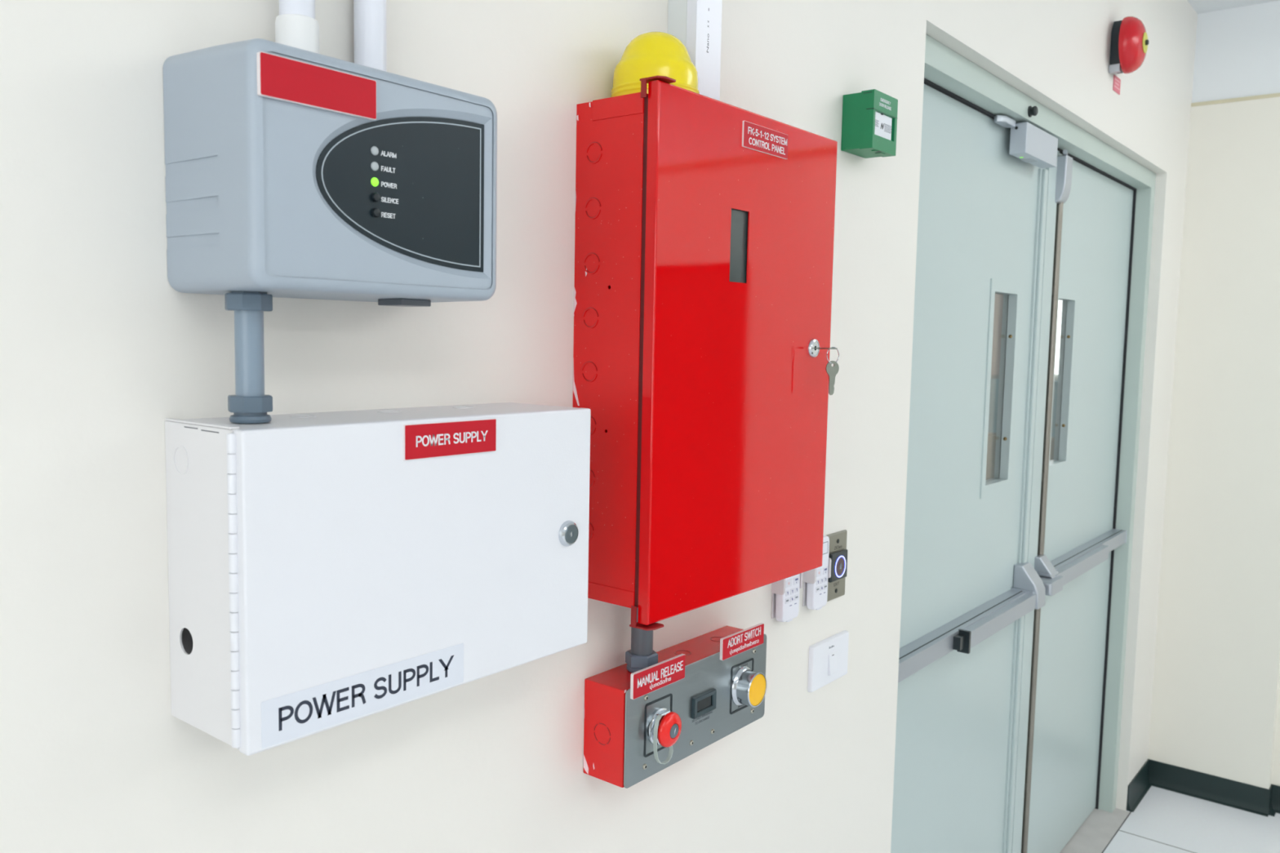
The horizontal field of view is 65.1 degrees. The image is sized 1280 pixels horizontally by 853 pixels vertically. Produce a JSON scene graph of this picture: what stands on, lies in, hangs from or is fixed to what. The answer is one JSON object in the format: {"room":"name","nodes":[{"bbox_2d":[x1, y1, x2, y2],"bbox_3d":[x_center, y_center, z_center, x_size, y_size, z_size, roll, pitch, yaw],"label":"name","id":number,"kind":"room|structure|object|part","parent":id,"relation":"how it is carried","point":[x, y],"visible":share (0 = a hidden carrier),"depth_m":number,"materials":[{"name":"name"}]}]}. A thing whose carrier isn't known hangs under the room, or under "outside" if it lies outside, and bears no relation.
{"room":"electrical room","nodes":[
{"label":"electrical room","id":0,"kind":"room"},
{"bbox_2d":[0,0,1197,852],"bbox_3d":[-0.433,0.093,0.808,0.150,2.827,7.700,5,6,39],"label":"wall","id":1,"kind":"structure","parent":0,"point":[99,348],"depth_m":1.00,"materials":[{"name":"beige paint"}]},
{"bbox_2d":[275,0,319,53],"bbox_3d":[-0.264,-0.746,0.759,0.033,0.942,0.033,5,6,39],"label":"pvc pipe","id":2,"kind":"object","parent":1,"relation":"attached to","point":[296,25],"visible":0.67,"depth_m":0.78,"materials":[{"name":"white plastic"}]},
{"bbox_2d":[162,38,497,306],"bbox_3d":[-0.235,-0.190,0.806,0.119,0.181,0.236,5,6,39],"label":"control panel","id":3,"kind":"object","parent":1,"relation":"attached to","point":[291,172],"visible":1,"depth_m":0.74,"materials":[{"name":"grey plastic"}]},
{"bbox_2d":[370,177,378,186],"bbox_3d":[-0.202,-0.186,0.765,0.003,0.007,0.007,5,6,39],"label":"lamp","id":4,"kind":"object","parent":3,"relation":"on","point":[374,180],"depth_m":0.76,"materials":[{"name":"green plastic"}]},
{"bbox_2d":[370,161,378,170],"bbox_3d":[-0.202,-0.198,0.764,0.003,0.007,0.007,5,6,39],"label":"lamp","id":5,"kind":"object","parent":3,"relation":"on","point":[374,165],"depth_m":0.76,"materials":[{"name":"grey plastic"}]},
{"bbox_2d":[370,146,378,155],"bbox_3d":[-0.202,-0.210,0.763,0.003,0.007,0.007,5,6,39],"label":"lamp","id":6,"kind":"object","parent":3,"relation":"on","point":[374,149],"depth_m":0.76,"materials":[{"name":"grey plastic"}]},
{"bbox_3d":[-0.184,-0.189,0.789,0.003,0.123,0.162,5,6,39],"label":"display panel","id":7,"kind":"part","parent":3,"relation":"part of","materials":[{"name":"black plastic"}]},
{"bbox_2d":[353,0,386,71],"bbox_3d":[-0.224,-0.753,0.827,0.027,0.936,0.027,5,6,39],"label":"pvc pipe","id":8,"kind":"object","parent":1,"relation":"attached to","point":[370,42],"visible":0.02,"depth_m":0.85,"materials":[{"name":"white plastic"}]},
{"bbox_2d":[164,402,591,755],"bbox_3d":[-0.206,0.105,0.876,0.118,0.235,0.367,5,6,39],"label":"box","id":9,"kind":"object","parent":1,"relation":"attached to","point":[326,571],"visible":1,"depth_m":0.78,"materials":[{"name":"white painted metal"},{"name":"chrome"},{"name":"red plastic"}]},
{"bbox_2d":[224,290,272,424],"bbox_3d":[-0.293,-0.052,0.753,0.032,0.100,0.032,-2,6,-29],"label":"conduit pipe","id":10,"kind":"object","parent":9,"relation":"attached to","point":[249,405],"visible":1,"depth_m":0.74,"materials":[{"name":"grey plastic"}]},
{"bbox_2d":[583,622,766,788],"bbox_3d":[0.062,0.336,1.260,0.089,0.134,0.299,5,6,39],"label":"station","id":11,"kind":"object","parent":1,"relation":"attached to","point":[702,690],"visible":1,"depth_m":1.20,"materials":[{"name":"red metal"}]},
{"bbox_2d":[625,607,657,672],"bbox_3d":[0.003,0.239,1.198,0.036,0.106,0.040,5,6,39],"label":"conduit pipe","id":12,"kind":"object","parent":11,"relation":"on","point":[642,655],"visible":0.57,"depth_m":1.19,"materials":[{"name":"grey plastic"}]},
{"bbox_3d":[0.022,0.351,1.180,0.001,0.064,0.052,5,6,39],"label":"legend frame","id":13,"kind":"part","parent":11,"relation":"part of","materials":[{"name":"black"}]},
{"bbox_3d":[0.134,0.341,1.319,0.001,0.064,0.054,5,6,39],"label":"legend frame","id":14,"kind":"part","parent":11,"relation":"part of","materials":[{"name":"black"}]},
{"bbox_2d":[667,0,722,101],"bbox_3d":[0.072,-0.802,1.181,0.044,0.890,0.052,5,6,39],"label":"cable trunking","id":15,"kind":"object","parent":1,"relation":"attached to","point":[697,24],"visible":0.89,"depth_m":1.19,"materials":[{"name":"white plastic"}]},
{"bbox_2d":[573,75,837,631],"bbox_3d":[0.091,-0.084,1.225,0.120,0.578,0.387,5,6,39],"label":"upper cabinet","id":16,"kind":"object","parent":1,"relation":"attached to","point":[704,228],"visible":0.85,"depth_m":1.11,"materials":[{"name":"red metal"}]},
{"bbox_2d":[611,31,699,97],"bbox_3d":[0.018,-0.393,1.115,0.098,0.082,0.098,5,6,39],"label":"beacon","id":17,"kind":"object","parent":16,"relation":"on","point":[651,54],"visible":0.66,"depth_m":1.08,"materials":[{"name":"yellow plastic"}]},
{"bbox_2d":[814,346,839,395],"bbox_3d":[0.238,-0.072,1.295,0.033,0.062,0.020,5,6,39],"label":"key","id":18,"kind":"object","parent":16,"relation":"attached to","point":[832,371],"visible":1,"depth_m":1.29,"materials":[{"name":"silver metal"}]},
{"bbox_2d":[774,573,799,622],"bbox_3d":[0.222,0.233,1.500,0.015,0.112,0.050,5,6,39],"label":"remote control","id":19,"kind":"object","parent":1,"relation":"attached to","point":[787,605],"visible":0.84,"depth_m":1.49,"materials":[{"name":"white plastic"}]},
{"bbox_2d":[771,573,803,622],"bbox_3d":[0.221,0.238,1.501,0.020,0.109,0.056,5,6,39],"label":"remote holder","id":20,"kind":"object","parent":1,"relation":"attached to","point":[778,587],"visible":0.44,"depth_m":1.48,"materials":[{"name":"white plastic"}]},
{"bbox_2d":[802,557,831,609],"bbox_3d":[0.278,0.233,1.572,0.020,0.109,0.052,5,6,39],"label":"remote holder","id":21,"kind":"object","parent":1,"relation":"attached to","point":[810,576],"visible":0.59,"depth_m":1.56,"materials":[{"name":"white plastic"}]},
{"bbox_2d":[806,535,829,609],"bbox_3d":[0.279,0.228,1.570,0.015,0.112,0.046,5,6,39],"label":"remote control","id":22,"kind":"object","parent":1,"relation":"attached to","point":[816,593],"visible":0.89,"depth_m":1.57,"materials":[{"name":"white plastic"}]},
{"bbox_2d":[807,630,848,692],"bbox_3d":[0.311,0.383,1.636,0.013,0.074,0.122,5,6,39],"label":"light switch","id":23,"kind":"object","parent":1,"relation":"attached to","point":[828,657],"visible":1,"depth_m":1.62,"materials":[{"name":"white plastic"}]},
{"bbox_2d":[826,529,848,601],"bbox_3d":[0.322,0.227,1.635,0.011,0.110,0.065,5,6,39],"label":"button","id":24,"kind":"object","parent":1,"relation":"attached to","point":[837,553],"visible":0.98,"depth_m":1.63,"materials":[{"name":"silver metal"}]},
{"bbox_2d":[840,88,897,158],"bbox_3d":[0.359,-0.470,1.567,0.053,0.088,0.084,5,6,39],"label":"emergency door release","id":25,"kind":"object","parent":1,"relation":"attached to","point":[869,117],"visible":1,"depth_m":1.54,"materials":[{"name":"green plastic"}]},
{"bbox_2d":[875,119,891,133],"bbox_3d":[0.376,-0.464,1.552,0.001,0.012,0.062,5,6,39],"label":"print","id":26,"kind":"object","parent":25,"relation":"attached to","point":[882,126],"depth_m":1.55,"materials":[{"name":"grey paper"}]},
{"bbox_2d":[890,84,1059,852],"bbox_3d":[0.773,0.346,2.330,0.103,2.088,0.986,5,6,39],"label":"door","id":27,"kind":"structure","parent":1,"relation":"in","point":[972,588],"depth_m":2.32,"materials":[{"name":"grey paint"}]},
{"bbox_3d":[0.857,-0.094,2.442,0.006,0.459,0.156,5,6,39],"label":"glass pane","id":28,"kind":"part","parent":27,"relation":"part of","materials":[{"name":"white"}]},
{"bbox_3d":[0.860,-0.093,2.439,0.039,0.516,0.204,5,6,39],"label":"vision panel frame","id":29,"kind":"part","parent":27,"relation":"part of","materials":[{"name":"grey paint"}]},
{"bbox_3d":[0.996,0.903,2.684,0.015,0.913,0.048,5,6,39],"label":"rod","id":30,"kind":"part","parent":27,"relation":"part of","materials":[{"name":"grey paint"}]},
{"bbox_3d":[1.016,-0.145,2.592,0.015,1.018,0.048,5,6,39],"label":"rod","id":31,"kind":"part","parent":27,"relation":"part of","materials":[{"name":"grey paint"}]},
{"bbox_2d":[994,115,1015,128],"bbox_3d":[0.825,-0.690,2.269,0.024,0.016,0.087,5,6,39],"label":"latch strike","id":32,"kind":"object","parent":1,"relation":"attached to","point":[1004,121],"visible":1,"depth_m":2.25,"materials":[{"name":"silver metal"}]},
{"bbox_2d":[1027,106,1038,117],"bbox_3d":[0.899,-0.721,2.293,0.016,0.025,0.025,5,6,39],"label":"stopper","id":33,"kind":"object","parent":1,"relation":"attached to","point":[1033,110],"visible":1,"depth_m":2.29,"materials":[{"name":"black rubber"}]},
{"bbox_2d":[1008,121,1057,168],"bbox_3d":[0.941,-0.669,2.394,0.039,0.070,0.233,5,6,39],"label":"box","id":34,"kind":"object","parent":1,"relation":"attached to","point":[1028,143],"visible":0.97,"depth_m":2.35,"materials":[{"name":"silver metal"}]},
{"bbox_3d":[0.927,-0.634,2.392,0.025,0.001,0.050,5,6,39],"label":"plate","id":35,"kind":"part","parent":34,"relation":"part of","materials":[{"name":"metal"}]},
{"bbox_2d":[924,34,1155,813],"bbox_3d":[1.014,0.296,2.660,0.118,2.152,1.918,5,6,39],"label":"trim","id":36,"kind":"structure","parent":1,"relation":"attached to","point":[944,67],"depth_m":3.28,"materials":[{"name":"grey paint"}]},
{"bbox_2d":[1021,149,1133,852],"bbox_3d":[1.321,0.298,3.003,0.109,2.088,0.907,5,6,39],"label":"door","id":37,"kind":"structure","parent":1,"relation":"in","point":[1077,536],"depth_m":3.00,"materials":[{"name":"grey paint"}]},
{"bbox_3d":[1.091,0.373,2.738,0.019,1.963,0.021,5,6,39],"label":"vertical rod","id":38,"kind":"part","parent":37,"relation":"part of","materials":[{"name":"silver metal"}]},
{"bbox_3d":[1.162,-0.127,2.820,0.006,0.458,0.153,5,6,39],"label":"glass pane","id":39,"kind":"part","parent":37,"relation":"part of","materials":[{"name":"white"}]},
{"bbox_3d":[1.167,-0.123,2.818,0.039,0.516,0.206,5,6,39],"label":"vision panel frame","id":40,"kind":"part","parent":37,"relation":"part of","materials":[{"name":"grey paint"}]},
{"bbox_2d":[1059,808,1129,852],"bbox_3d":[1.011,1.393,2.743,0.164,0.050,1.918,5,6,39],"label":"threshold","id":41,"kind":"structure","parent":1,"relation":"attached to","point":[1093,836],"depth_m":3.29,"materials":[{"name":"stone"}]},
{"bbox_2d":[1112,74,1120,94],"bbox_3d":[1.294,-0.927,2.723,0.002,0.040,0.067,5,6,39],"label":"sticker","id":42,"kind":"object","parent":1,"relation":"attached to","point":[1117,82],"visible":1,"depth_m":2.72,"materials":[{"name":"red"}]},
{"bbox_2d":[1114,78,1119,90],"bbox_3d":[1.295,-0.929,2.722,0.001,0.022,0.054,5,6,39],"label":"print","id":43,"kind":"object","parent":42,"relation":"attached to","point":[1117,81],"depth_m":2.72},
{"bbox_2d":[1108,16,1148,73],"bbox_3d":[1.295,-1.007,2.647,0.086,0.144,0.143,5,6,39],"label":"bell","id":44,"kind":"object","parent":1,"relation":"attached to","point":[1129,37],"visible":1,"depth_m":2.61,"materials":[{"name":"red metal"}]},
{"bbox_2d":[1126,759,1151,812],"bbox_3d":[1.772,1.268,3.550,0.022,0.088,0.294,5,6,39],"label":"baseboard","id":45,"kind":"structure","parent":1,"relation":"attached to","point":[1140,785],"depth_m":3.54,"materials":[{"name":"black plastic"}]},
{"bbox_2d":[1102,786,1279,852],"bbox_3d":[1.745,1.731,-0.899,5.600,0.050,7.600,5,6,39],"label":"floor","id":46,"kind":"structure","parent":0,"point":[1164,820],"depth_m":3.33,"materials":[{"name":"tile"}]},
{"bbox_2d":[1147,96,1279,789],"bbox_3d":[2.046,0.111,3.476,0.378,2.416,0.066,5,6,39],"label":"wall","id":47,"kind":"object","parent":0,"point":[1215,684],"visible":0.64,"depth_m":3.46,"materials":[{"name":"beige paint"}]},
{"bbox_2d":[1191,93,1279,106],"bbox_3d":[4.135,-0.917,1.781,5.600,0.012,0.178,5,6,39],"label":"trim","id":48,"kind":"structure","parent":47,"relation":"attached to","point":[1275,95],"depth_m":3.38,"materials":[{"name":"beige paint"}]},
{"bbox_2d":[1187,0,1279,13],"bbox_3d":[1.772,-1.058,-1.060,5.750,0.080,7.700,5,6,39],"label":"ceiling","id":49,"kind":"structure","parent":0,"point":[1200,6],"depth_m":3.33,"materials":[{"name":"white paint"}]},
{"bbox_2d":[1191,0,1279,102],"bbox_3d":[4.141,-1.083,1.769,5.600,0.320,0.170,5,6,39],"label":"wall","id":50,"kind":"structure","parent":0,"point":[1237,49],"depth_m":3.37,"materials":[{"name":"white paint"}]},
{"bbox_2d":[1271,675,1279,786],"bbox_3d":[4.130,0.290,1.911,5.600,2.416,0.120,5,6,39],"label":"wall","id":51,"kind":"structure","parent":0,"point":[1276,762],"depth_m":3.46,"materials":[{"name":"beige paint"}]},
{"bbox_2d":[1148,759,1279,817],"bbox_3d":[2.662,1.329,3.046,2.045,0.088,0.078,5,6,39],"label":"baseboard","id":52,"kind":"structure","parent":51,"relation":"attached to","point":[1216,789],"depth_m":3.53,"materials":[{"name":"black plastic"}]}
]}

